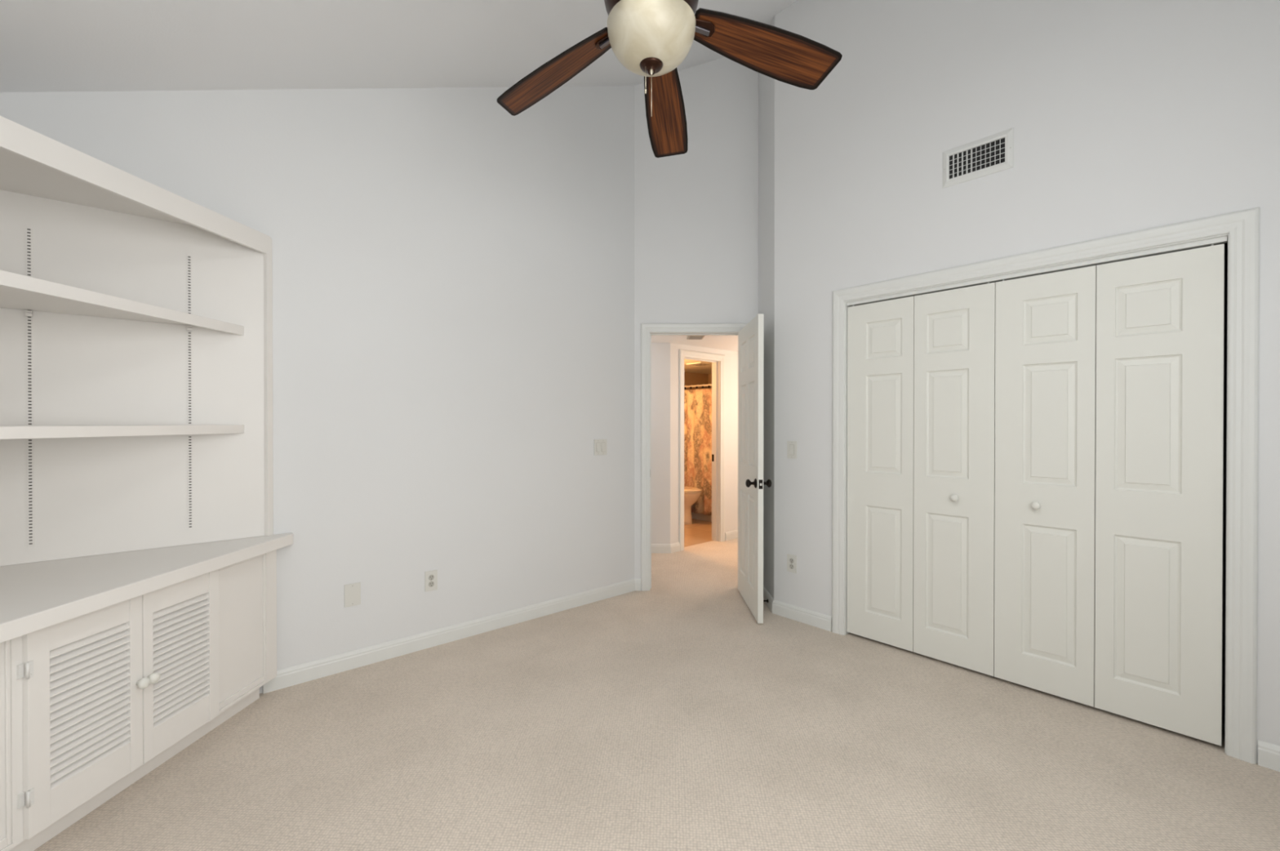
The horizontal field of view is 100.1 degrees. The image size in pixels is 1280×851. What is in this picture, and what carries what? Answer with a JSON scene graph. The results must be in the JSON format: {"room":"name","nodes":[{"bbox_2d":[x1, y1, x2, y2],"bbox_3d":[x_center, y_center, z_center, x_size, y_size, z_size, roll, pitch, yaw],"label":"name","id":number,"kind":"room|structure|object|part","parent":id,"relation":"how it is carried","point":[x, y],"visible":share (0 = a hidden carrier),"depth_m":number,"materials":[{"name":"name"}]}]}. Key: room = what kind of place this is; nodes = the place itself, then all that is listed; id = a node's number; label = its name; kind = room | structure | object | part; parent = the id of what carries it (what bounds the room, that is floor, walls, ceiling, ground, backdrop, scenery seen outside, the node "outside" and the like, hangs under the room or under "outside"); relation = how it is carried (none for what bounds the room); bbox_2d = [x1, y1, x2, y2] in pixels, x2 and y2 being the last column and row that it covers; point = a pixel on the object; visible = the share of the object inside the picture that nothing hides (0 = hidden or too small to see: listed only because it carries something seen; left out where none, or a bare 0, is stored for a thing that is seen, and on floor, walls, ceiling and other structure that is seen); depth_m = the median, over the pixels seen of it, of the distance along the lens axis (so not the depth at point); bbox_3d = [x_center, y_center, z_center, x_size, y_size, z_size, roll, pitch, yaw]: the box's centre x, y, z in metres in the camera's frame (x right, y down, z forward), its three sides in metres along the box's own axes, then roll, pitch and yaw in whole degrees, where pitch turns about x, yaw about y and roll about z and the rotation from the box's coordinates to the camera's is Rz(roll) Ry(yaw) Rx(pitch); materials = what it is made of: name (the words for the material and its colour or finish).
{"room":"empty bedroom","nodes":[
{"label":"empty bedroom","id":0,"kind":"room"},
{"bbox_2d":[0,85,634,693],"bbox_3d":[-1.357,-0.688,3.123,3.503,3.983,0.115,0,0,-42],"label":"wall","id":1,"kind":"structure","parent":0,"point":[453,271],"depth_m":3.14,"materials":[{"name":"paint"}]},
{"bbox_2d":[344,582,360,607],"bbox_3d":[-1.545,0.909,2.882,0.078,0.120,0.008,0,0,-42],"label":"blank wall plate","id":2,"kind":"object","parent":1,"relation":"attached to","point":[352,591],"visible":1,"depth_m":2.88,"materials":[{"name":"white plastic"}]},
{"bbox_2d":[424,568,437,591],"bbox_3d":[-1.231,0.914,3.160,0.072,0.117,0.010,0,0,-42],"label":"power outlet","id":3,"kind":"object","parent":1,"relation":"attached to","point":[430,576],"visible":1,"depth_m":3.16,"materials":[{"name":"white plastic"}]},
{"bbox_2d":[428,574,434,580],"bbox_3d":[-1.229,0.895,3.158,0.033,0.033,0.003,0,0,-42],"label":"receptacle","id":4,"kind":"object","parent":3,"relation":"attached to","point":[431,577],"depth_m":3.16,"materials":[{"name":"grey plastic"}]},
{"bbox_2d":[428,581,434,586],"bbox_3d":[-1.229,0.934,3.158,0.033,0.033,0.003,0,0,-42],"label":"receptacle","id":5,"kind":"object","parent":3,"relation":"attached to","point":[431,584],"depth_m":3.16,"materials":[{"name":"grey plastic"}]},
{"bbox_2d":[262,577,640,693],"bbox_3d":[-0.916,1.256,3.420,2.450,0.092,0.044,0,0,-42],"label":"baseboard","id":6,"kind":"structure","parent":1,"relation":"attached to","point":[311,670],"depth_m":3.16,"materials":[{"name":"white paint"}]},
{"bbox_2d":[594,439,606,455],"bbox_3d":[-0.293,0.161,3.991,0.116,0.117,0.012,0,0,-42],"label":"light switch","id":7,"kind":"object","parent":1,"relation":"attached to","point":[600,445],"visible":1,"depth_m":3.99,"materials":[{"name":"white plastic"}]},
{"bbox_2d":[640,323,747,590],"bbox_3d":[0.447,0.247,4.270,0.882,2.101,0.133,0,0,0],"label":"door frame","id":8,"kind":"structure","parent":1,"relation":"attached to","point":[647,330],"depth_m":4.21,"materials":[{"name":"white paint"}]},
{"bbox_2d":[737,313,771,622],"bbox_3d":[0.785,0.280,3.844,0.171,2.012,0.734,0,0,0],"label":"door","id":9,"kind":"structure","parent":8,"relation":"attached to","point":[750,337],"depth_m":3.70,"materials":[{"name":"white paint"}]},
{"bbox_3d":[0.734,0.382,3.549,0.068,0.064,0.064,0,0,0],"label":"knob","id":10,"kind":"part","parent":9,"relation":"part of","materials":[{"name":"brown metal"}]},
{"bbox_3d":[0.785,0.383,3.483,0.025,0.060,0.010,0,0,0],"label":"latch plate","id":11,"kind":"part","parent":9,"relation":"part of","materials":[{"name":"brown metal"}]},
{"bbox_3d":[0.837,0.382,3.549,0.068,0.064,0.064,0,0,0],"label":"knob","id":12,"kind":"part","parent":9,"relation":"part of","materials":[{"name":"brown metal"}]},
{"bbox_2d":[0,0,797,92],"bbox_3d":[0.254,-2.168,1.943,4.520,2.041,4.220,0,0,-42],"label":"ceiling","id":13,"kind":"structure","parent":0,"point":[46,46],"depth_m":2.35,"materials":[{"name":"white paint"}]},
{"bbox_2d":[497,0,842,157],"bbox_3d":[-0.004,-1.550,1.820,1.241,0.986,1.283,0,0,-42],"label":"ceiling fan","id":14,"kind":"object","parent":13,"relation":"hanging from","point":[651,38],"visible":1,"depth_m":1.91,"materials":[{"name":"brown wood"}]},
{"bbox_3d":[-0.322,-1.337,2.036,0.538,0.006,0.172,-17,5,26],"label":"blade","id":15,"kind":"part","parent":14,"relation":"part of","materials":[{"name":"brown wood"}]},
{"bbox_3d":[0.039,-1.312,1.854,0.306,0.139,0.306,0,0,-42],"label":"lamp shade","id":16,"kind":"part","parent":14,"relation":"part of","materials":[{"name":"beige glass"}]},
{"bbox_3d":[0.104,-1.329,2.251,0.172,0.006,0.538,-15,-18,6],"label":"blade","id":17,"kind":"part","parent":14,"relation":"part of","materials":[{"name":"brown wood"}]},
{"bbox_3d":[0.440,-1.341,1.914,0.538,0.006,0.172,14,-19,-7],"label":"blade","id":18,"kind":"part","parent":14,"relation":"part of","materials":[{"name":"brown wood"}]},
{"bbox_2d":[33,518,1279,850],"bbox_3d":[0.512,1.361,3.664,7.170,0.120,6.420,0,0,-42],"label":"floor","id":19,"kind":"structure","parent":0,"point":[664,717],"depth_m":2.11,"materials":[{"name":"carpet"}]},
{"bbox_2d":[0,549,276,850],"bbox_3d":[-2.081,0.952,1.940,0.653,0.715,1.395,0,0,3],"label":"base cabinet","id":20,"kind":"object","parent":19,"relation":"on","point":[92,703],"visible":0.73,"depth_m":1.86,"materials":[{"name":"paint"}]},
{"bbox_3d":[-1.842,0.911,1.427,0.013,0.610,0.265,0,0,3],"label":"panel","id":21,"kind":"part","parent":20,"relation":"part of","materials":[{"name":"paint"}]},
{"bbox_3d":[-1.807,0.913,1.757,0.018,0.620,0.348,0,0,3],"label":"louvred door","id":22,"kind":"part","parent":20,"relation":"part of","materials":[{"name":"paint"}]},
{"bbox_3d":[-1.773,0.918,1.912,0.035,0.038,0.038,0,0,3],"label":"knob","id":23,"kind":"part","parent":20,"relation":"part of","materials":[{"name":"white paint"}]},
{"bbox_2d":[0,532,293,643],"bbox_3d":[-1.757,0.569,1.912,1.054,0.053,1.170,0,0,-42],"label":"countertop","id":24,"kind":"structure","parent":20,"relation":"on","point":[35,596],"depth_m":1.94,"materials":[{"name":"paint"}]},
{"bbox_2d":[0,115,273,565],"bbox_3d":[-1.872,-0.190,1.978,0.975,1.462,0.913,0,0,-42],"label":"bookcase","id":25,"kind":"object","parent":24,"relation":"on","point":[98,226],"depth_m":2.26,"materials":[{"name":"paint"}]},
{"bbox_2d":[24,224,34,546],"bbox_3d":[-2.387,-0.153,2.095,0.018,1.261,0.030,0,0,-42],"label":"shelf standard","id":26,"kind":"object","parent":25,"relation":"attached to","point":[28,313],"visible":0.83,"depth_m":2.10,"materials":[{"name":"paint"}]},
{"bbox_3d":[-1.923,-0.448,1.947,0.861,0.044,0.888,0,0,-42],"label":"shelf","id":27,"kind":"part","parent":25,"relation":"part of","materials":[{"name":"white wood"}]},
{"bbox_3d":[-1.923,0.020,1.950,0.861,0.039,0.888,0,0,-42],"label":"shelf","id":28,"kind":"part","parent":25,"relation":"part of","materials":[{"name":"white wood"}]},
{"bbox_2d":[186,253,192,529],"bbox_3d":[-2.028,-0.153,2.415,0.018,1.249,0.030,0,0,-42],"label":"shelf standard","id":29,"kind":"object","parent":25,"relation":"attached to","point":[189,329],"visible":0.93,"depth_m":2.42,"materials":[{"name":"paint"}]},
{"bbox_3d":[-1.771,0.918,1.950,0.035,0.038,0.038,0,0,3],"label":"knob","id":30,"kind":"part","parent":20,"relation":"part of","materials":[{"name":"white paint"}]},
{"bbox_3d":[-1.790,0.911,2.097,0.018,0.620,0.326,0,0,3],"label":"louvred door","id":31,"kind":"part","parent":20,"relation":"part of","materials":[{"name":"paint"}]},
{"bbox_3d":[-1.794,0.906,2.413,0.013,0.610,0.276,0,0,3],"label":"panel","id":32,"kind":"part","parent":20,"relation":"part of","materials":[{"name":"paint"}]},
{"bbox_2d":[684,486,702,524],"bbox_3d":[0.518,0.908,7.128,0.440,0.750,0.727,0,0,-42],"label":"toilet","id":33,"kind":"object","parent":19,"relation":"on","point":[691,495],"visible":0.32,"depth_m":6.91,"materials":[{"name":"beige ceramic"}]},
{"bbox_3d":[0.585,0.856,7.052,0.376,0.017,0.525,0,0,-42],"label":"seat","id":34,"kind":"part","parent":33,"relation":"part of","materials":[{"name":"beige ceramic"}]},
{"bbox_3d":[0.585,0.832,7.052,0.374,0.022,0.524,0,0,-42],"label":"lid","id":35,"kind":"part","parent":33,"relation":"part of","materials":[{"name":"beige ceramic"}]},
{"bbox_2d":[691,511,711,521],"bbox_3d":[1.234,1.081,7.376,0.748,0.400,1.435,0,0,-42],"label":"bathtub","id":36,"kind":"object","parent":19,"relation":"on","point":[694,515],"visible":0.02,"depth_m":7.26,"materials":[{"name":"beige ceramic"}]},
{"bbox_2d":[651,342,670,543],"bbox_3d":[-0.321,0.226,5.488,1.258,2.130,0.112,0,0,0],"label":"wall","id":37,"kind":"structure","parent":0,"point":[660,352],"depth_m":5.43,"materials":[{"name":"paint"}]},
{"bbox_2d":[651,542,679,552],"bbox_3d":[-0.266,1.246,5.433,1.367,0.092,0.094,0,0,-4],"label":"baseboard","id":38,"kind":"structure","parent":37,"relation":"attached to","point":[673,547],"depth_m":5.43,"materials":[{"name":"white paint"}]},
{"bbox_2d":[651,335,737,351],"bbox_3d":[0.524,-0.888,5.345,3.500,0.100,2.208,0,0,-42],"label":"ceiling","id":39,"kind":"structure","parent":0,"point":[730,343],"depth_m":5.37,"materials":[{"name":"white paint"}]},
{"bbox_2d":[686,335,704,339],"bbox_3d":[0.525,-0.830,5.056,0.150,0.014,0.200,0,0,0],"label":"ceiling vent","id":40,"kind":"object","parent":39,"relation":"in","point":[689,337],"visible":0.8,"depth_m":5.03,"materials":[{"name":"grey metal"}]},
{"bbox_2d":[634,57,758,577],"bbox_3d":[0.421,-0.855,4.273,1.018,4.306,0.115,0,0,0],"label":"wall","id":41,"kind":"structure","parent":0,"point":[696,211],"depth_m":4.21,"materials":[{"name":"paint"}]},
{"bbox_2d":[684,371,711,390],"bbox_3d":[0.652,0.254,6.921,2.420,2.060,1.535,0,0,-42],"label":"wall","id":42,"kind":"structure","parent":0,"point":[690,378],"depth_m":7.98,"materials":[{"name":"beige paint"}]},
{"bbox_2d":[684,383,711,387],"bbox_3d":[0.902,-0.532,7.072,0.056,0.056,1.435,0,0,-42],"label":"shower rod","id":43,"kind":"object","parent":42,"relation":"attached to","point":[710,384],"visible":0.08,"depth_m":7.18,"materials":[{"name":"beige metal"}]},
{"bbox_2d":[684,383,711,515],"bbox_3d":[0.846,0.316,7.136,0.071,1.734,0.932,0,0,-42],"label":"shower curtain","id":44,"kind":"object","parent":43,"relation":"hanging from","point":[697,402],"visible":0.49,"depth_m":7.21,"materials":[{"name":"orange fabric"}]},
{"bbox_2d":[684,359,711,373],"bbox_3d":[0.652,-0.826,6.915,2.420,0.100,1.535,0,0,-42],"label":"ceiling","id":45,"kind":"structure","parent":0,"point":[707,369],"depth_m":7.25,"materials":[{"name":"beige paint"}]},
{"bbox_2d":[686,361,711,365],"bbox_3d":[0.755,-0.766,6.695,0.260,0.017,0.240,0,0,-42],"label":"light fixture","id":46,"kind":"object","parent":45,"relation":"in","point":[699,363],"visible":0.91,"depth_m":6.64,"materials":[{"name":"beige paint"}]},
{"bbox_2d":[670,342,737,543],"bbox_3d":[1.187,0.222,6.292,2.458,2.130,0.115,0,0,-42],"label":"wall","id":47,"kind":"structure","parent":0,"point":[731,357],"depth_m":6.02,"materials":[{"name":"paint"}]},
{"bbox_2d":[679,349,724,551],"bbox_3d":[0.638,0.253,5.791,0.723,2.074,0.133,0,0,-42],"label":"door frame","id":48,"kind":"structure","parent":47,"relation":"attached to","point":[717,361],"depth_m":5.95,"materials":[{"name":"white paint"}]},
{"bbox_2d":[724,528,737,540],"bbox_3d":[1.292,1.241,6.304,0.892,0.092,0.014,0,0,-42],"label":"baseboard","id":49,"kind":"structure","parent":47,"relation":"attached to","point":[733,534],"depth_m":6.07,"materials":[{"name":"white paint"}]},
{"bbox_2d":[758,16,774,598],"bbox_3d":[0.988,-0.872,4.020,0.115,4.342,0.621,0,0,0],"label":"wall","id":50,"kind":"structure","parent":0,"point":[766,84],"depth_m":3.93,"materials":[{"name":"paint"}]},
{"bbox_2d":[763,586,831,631],"bbox_3d":[0.988,1.254,3.783,0.181,0.092,0.889,0,0,-19],"label":"baseboard","id":51,"kind":"structure","parent":50,"relation":"attached to","point":[805,615],"depth_m":3.56,"materials":[{"name":"white paint"}]},
{"bbox_2d":[773,0,1279,763],"bbox_3d":[1.896,-0.784,2.712,0.115,4.179,2.774,0,0,-42],"label":"wall","id":52,"kind":"structure","parent":0,"point":[1125,116],"depth_m":2.70,"materials":[{"name":"paint"}]},
{"bbox_2d":[786,553,796,573],"bbox_3d":[1.022,0.928,3.608,0.010,0.117,0.072,0,0,-42],"label":"power outlet","id":53,"kind":"object","parent":52,"relation":"attached to","point":[791,558],"visible":1,"depth_m":3.60,"materials":[{"name":"white plastic"}]},
{"bbox_2d":[786,440,796,458],"bbox_3d":[1.022,0.163,3.603,0.012,0.117,0.072,0,0,-42],"label":"light switch","id":54,"kind":"object","parent":52,"relation":"attached to","point":[791,445],"visible":1,"depth_m":3.60,"materials":[{"name":"white plastic"}]},
{"bbox_2d":[846,282,995,675],"bbox_3d":[1.551,0.272,3.040,0.067,2.029,0.790,0,0,-42],"label":"door","id":55,"kind":"structure","parent":52,"relation":"in","point":[921,368],"depth_m":3.00,"materials":[{"name":"white paint"}]},
{"bbox_3d":[1.684,0.387,2.867,0.035,0.038,0.038,0,0,-42],"label":"knob","id":56,"kind":"part","parent":55,"relation":"part of","materials":[{"name":"white paint"}]},
{"bbox_2d":[942,127,1013,188],"bbox_3d":[1.745,-1.383,2.783,0.012,0.198,0.324,0,0,-42],"label":"air vent","id":57,"kind":"object","parent":52,"relation":"in","point":[993,153],"visible":1,"depth_m":2.78,"materials":[{"name":"white metal"}]},
{"bbox_2d":[831,206,1259,763],"bbox_3d":[1.842,0.230,2.764,0.133,2.150,1.762,0,0,-42],"label":"door frame","id":58,"kind":"structure","parent":52,"relation":"attached to","point":[1240,229],"depth_m":2.12,"materials":[{"name":"white paint"}]},
{"bbox_2d":[994,244,1224,745],"bbox_3d":[2.079,0.275,2.448,0.067,2.029,0.790,0,0,-42],"label":"door","id":59,"kind":"structure","parent":52,"relation":"in","point":[1109,376],"depth_m":2.40,"materials":[{"name":"white paint"}]},
{"bbox_3d":[1.921,0.388,2.601,0.035,0.038,0.038,0,0,-42],"label":"knob","id":60,"kind":"part","parent":59,"relation":"part of","materials":[{"name":"white paint"}]},
{"bbox_2d":[1257,739,1279,771],"bbox_3d":[2.580,1.264,1.858,0.014,0.092,0.573,0,0,-42],"label":"baseboard","id":61,"kind":"structure","parent":52,"relation":"attached to","point":[1268,753],"depth_m":2.05,"materials":[{"name":"white paint"}]},
{"bbox_2d":[854,242,1227,693],"bbox_3d":[2.134,0.054,3.040,0.670,2.500,2.100,0,0,-42],"label":"wall","id":62,"kind":"structure","parent":0,"point":[1225,311],"depth_m":2.60,"materials":[{"name":"grey paint"}]}
]}

